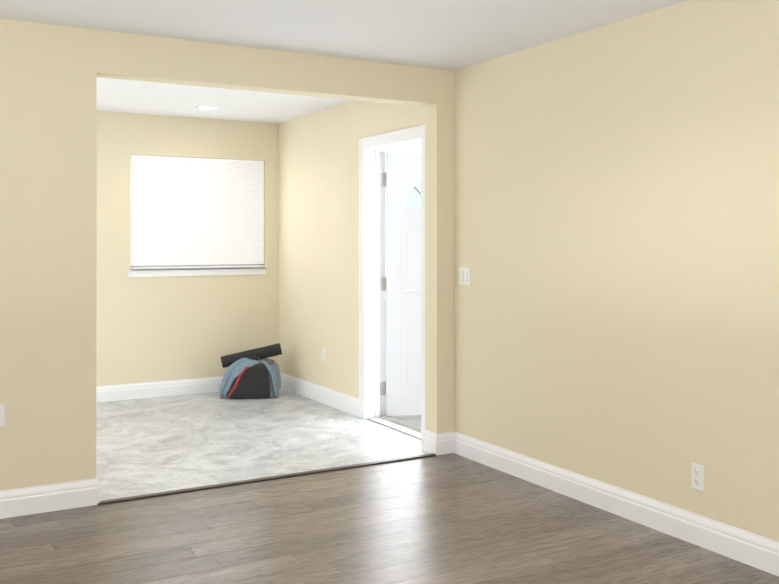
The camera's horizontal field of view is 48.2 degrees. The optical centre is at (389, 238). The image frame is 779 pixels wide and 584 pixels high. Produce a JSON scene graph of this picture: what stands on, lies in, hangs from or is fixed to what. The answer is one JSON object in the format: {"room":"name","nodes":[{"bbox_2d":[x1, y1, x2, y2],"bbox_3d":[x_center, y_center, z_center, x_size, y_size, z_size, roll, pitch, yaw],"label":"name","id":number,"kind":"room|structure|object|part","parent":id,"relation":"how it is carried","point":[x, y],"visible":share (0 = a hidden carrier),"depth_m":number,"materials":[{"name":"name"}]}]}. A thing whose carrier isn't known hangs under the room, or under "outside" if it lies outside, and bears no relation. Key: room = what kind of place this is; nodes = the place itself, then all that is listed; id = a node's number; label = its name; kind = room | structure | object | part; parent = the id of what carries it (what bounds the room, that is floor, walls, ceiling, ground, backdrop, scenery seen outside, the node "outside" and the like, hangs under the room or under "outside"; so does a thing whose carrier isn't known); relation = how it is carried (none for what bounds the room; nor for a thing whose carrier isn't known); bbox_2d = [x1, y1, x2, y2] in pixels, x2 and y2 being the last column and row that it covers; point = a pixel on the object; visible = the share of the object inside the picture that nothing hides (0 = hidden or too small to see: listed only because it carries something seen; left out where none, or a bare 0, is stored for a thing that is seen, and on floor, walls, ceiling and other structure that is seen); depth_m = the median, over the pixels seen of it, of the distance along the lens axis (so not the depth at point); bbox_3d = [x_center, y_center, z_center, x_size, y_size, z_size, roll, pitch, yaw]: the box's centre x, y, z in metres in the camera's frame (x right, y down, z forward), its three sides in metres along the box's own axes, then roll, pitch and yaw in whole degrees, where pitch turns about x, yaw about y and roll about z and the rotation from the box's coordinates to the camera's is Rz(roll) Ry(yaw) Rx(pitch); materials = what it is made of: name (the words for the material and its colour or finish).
{"room":"empty living room","nodes":[
{"label":"empty living room","id":0,"kind":"room"},
{"bbox_2d":[96,111,278,385],"bbox_3d":[-2.677,0.146,7.260,3.700,2.440,0.160,0,0,-30],"label":"wall","id":1,"kind":"structure","parent":0,"point":[155,329],"depth_m":7.61,"materials":[{"name":"beige paint"}]},
{"bbox_2d":[96,376,222,402],"bbox_3d":[-2.590,1.299,7.207,3.600,0.133,0.015,0,0,-30],"label":"baseboard","id":2,"kind":"structure","parent":1,"relation":"attached to","point":[106,393],"depth_m":7.53,"materials":[{"name":"white wood"}]},
{"bbox_2d":[130,264,261,268],"bbox_3d":[-1.729,-0.224,7.828,1.230,1.000,0.062,0,0,-30],"label":"window","id":3,"kind":"structure","parent":1,"relation":"in","point":[196,265],"depth_m":7.80,"materials":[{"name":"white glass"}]},
{"bbox_2d":[127,267,265,276],"bbox_3d":[-1.706,0.293,7.757,1.260,0.066,0.107,0,0,-30],"label":"window sill","id":4,"kind":"structure","parent":1,"relation":"attached to","point":[195,272],"depth_m":7.70,"materials":[{"name":"white wood"}]},
{"bbox_2d":[130,155,263,268],"bbox_3d":[-1.689,-0.233,7.759,1.218,0.978,0.040,0,0,-30],"label":"window blinds","id":5,"kind":"object","parent":1,"relation":"attached to","point":[194,211],"visible":0.92,"depth_m":7.75,"materials":[{"name":"white fabric"}]},
{"bbox_2d":[0,18,453,490],"bbox_3d":[-2.228,0.142,4.151,6.000,2.440,0.140,0,0,-30],"label":"wall","id":6,"kind":"structure","parent":0,"point":[50,74],"depth_m":4.43,"materials":[{"name":"beige paint"}]},
{"bbox_2d":[0,404,4,426],"bbox_3d":[-1.909,0.862,4.246,0.070,0.115,0.009,0,0,-30],"label":"electrical outlet","id":7,"kind":"object","parent":6,"relation":"attached to","point":[2,415],"visible":1,"depth_m":4.26,"materials":[{"name":"white plastic"}]},
{"bbox_2d":[0,477,99,518],"bbox_3d":[-3.130,1.295,3.546,3.775,0.133,0.015,0,0,-30],"label":"baseboard","id":8,"kind":"structure","parent":6,"relation":"attached to","point":[81,493],"depth_m":4.35,"materials":[{"name":"white wood"}]},
{"bbox_2d":[96,388,429,500],"bbox_3d":[-2.928,1.414,5.438,6.260,0.100,3.073,0,0,-30],"label":"floor","id":9,"kind":"structure","parent":0,"point":[144,446],"depth_m":5.87,"materials":[{"name":"tile"}]},
{"bbox_2d":[219,343,281,398],"bbox_3d":[-1.203,1.146,7.577,0.533,0.472,0.336,0,0,-2],"label":"bag","id":10,"kind":"object","parent":9,"relation":"on","point":[252,374],"visible":0.98,"depth_m":7.46,"materials":[{"name":"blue fabric"}]},
{"bbox_2d":[322,348,325,361],"bbox_3d":[-0.547,0.966,7.249,0.009,0.115,0.070,0,0,-30],"label":"electrical outlet","id":11,"kind":"object","parent":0,"point":[323,354],"visible":1,"depth_m":7.24,"materials":[{"name":"white plastic"}]},
{"bbox_2d":[0,0,687,123],"bbox_3d":[-1.294,-1.129,2.574,6.260,0.100,9.673,0,0,-30],"label":"ceiling","id":12,"kind":"structure","parent":0,"point":[452,35],"depth_m":4.46,"materials":[{"name":"paint"}]},
{"bbox_2d":[196,105,217,108],"bbox_3d":[-1.486,-1.071,7.090,0.176,0.008,0.176,0,0,-30],"label":"recessed light","id":13,"kind":"object","parent":12,"relation":"in","point":[206,107],"visible":1,"depth_m":7.07,"materials":[{"name":"white"}]},
{"bbox_2d":[0,453,778,583],"bbox_3d":[-0.532,1.409,1.237,6.260,0.100,6.600,0,0,-30],"label":"floor","id":14,"kind":"structure","parent":0,"point":[452,518],"depth_m":3.96,"materials":[{"name":"laminate"}]},
{"bbox_2d":[98,453,435,504],"bbox_3d":[-0.609,1.359,4.991,2.062,0.009,0.046,0,0,-30],"label":"threshold strip","id":15,"kind":"object","parent":14,"relation":"on","point":[254,480],"depth_m":4.91,"materials":[{"name":"brown wood"}]},
{"bbox_2d":[279,0,778,541],"bbox_3d":[1.356,0.142,4.084,0.160,2.440,9.673,0,0,-30],"label":"wall","id":16,"kind":"structure","parent":0,"point":[617,244],"depth_m":4.38,"materials":[{"name":"beige paint"}]},
{"bbox_2d":[280,372,358,416],"bbox_3d":[-0.625,1.299,7.379,0.015,0.133,1.617,0,0,-30],"label":"baseboard","id":17,"kind":"structure","parent":16,"relation":"attached to","point":[346,403],"depth_m":7.26,"materials":[{"name":"white wood"}]},
{"bbox_2d":[359,125,424,440],"bbox_3d":[0.087,0.298,6.288,0.181,2.133,0.986,0,0,-30],"label":"door frame","id":18,"kind":"structure","parent":16,"relation":"attached to","point":[373,149],"depth_m":6.62,"materials":[{"name":"white wood"}]},
{"bbox_2d":[367,415,420,438],"bbox_3d":[0.109,1.355,6.299,0.190,0.020,0.800,0,0,-30],"label":"door sill","id":19,"kind":"structure","parent":16,"relation":"attached to","point":[410,429],"depth_m":6.32,"materials":[{"name":"silver metal"}]},
{"bbox_2d":[380,152,420,415],"bbox_3d":[0.337,0.345,6.751,0.840,2.013,0.180,0,0,-15],"label":"door","id":20,"kind":"structure","parent":16,"relation":"in","point":[403,284],"depth_m":6.67,"materials":[{"name":"white wood"}]},
{"bbox_3d":[-0.053,0.345,6.668,0.044,1.700,0.004,0,0,-30],"label":"door jamb hinge leaves","id":21,"kind":"part","parent":20,"relation":"part of","materials":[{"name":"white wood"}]},
{"bbox_3d":[-0.025,0.341,6.667,0.016,1.707,0.053,0,0,-15],"label":"door hinges","id":22,"kind":"part","parent":20,"relation":"part of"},
{"bbox_2d":[459,267,469,285],"bbox_3d":[0.469,0.234,5.464,0.015,0.115,0.117,0,0,-30],"label":"light switch","id":23,"kind":"object","parent":16,"relation":"attached to","point":[464,275],"visible":1,"depth_m":5.46,"materials":[{"name":"white plastic"}]},
{"bbox_2d":[444,431,778,575],"bbox_3d":[2.010,1.294,2.744,0.030,0.133,6.500,0,0,-30],"label":"baseboard","id":24,"kind":"structure","parent":16,"relation":"attached to","point":[747,548],"depth_m":4.22,"materials":[{"name":"white wood"}]},
{"bbox_2d":[691,463,703,491],"bbox_3d":[1.373,1.062,3.883,0.009,0.115,0.070,0,0,-30],"label":"electrical outlet","id":25,"kind":"object","parent":16,"relation":"attached to","point":[697,476],"visible":1,"depth_m":3.88,"materials":[{"name":"white plastic"}]},
{"label":"outside","id":26,"kind":"structure","parent":0,"visible":0},
{"bbox_2d":[385,299,385,380],"bbox_3d":[0.413,1.539,5.574,28.000,0.149,28.000,0,0,-30],"label":"ground","id":27,"kind":"structure","parent":26,"point":[385,339],"depth_m":12.71,"materials":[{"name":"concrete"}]},
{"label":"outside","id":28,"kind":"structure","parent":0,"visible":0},
{"bbox_2d":[385,395,420,426],"bbox_3d":[1.079,1.421,6.990,2.240,0.088,3.400,0,0,-30],"label":"ground","id":29,"kind":"structure","parent":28,"point":[414,419],"depth_m":6.69,"materials":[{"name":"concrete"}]}
]}

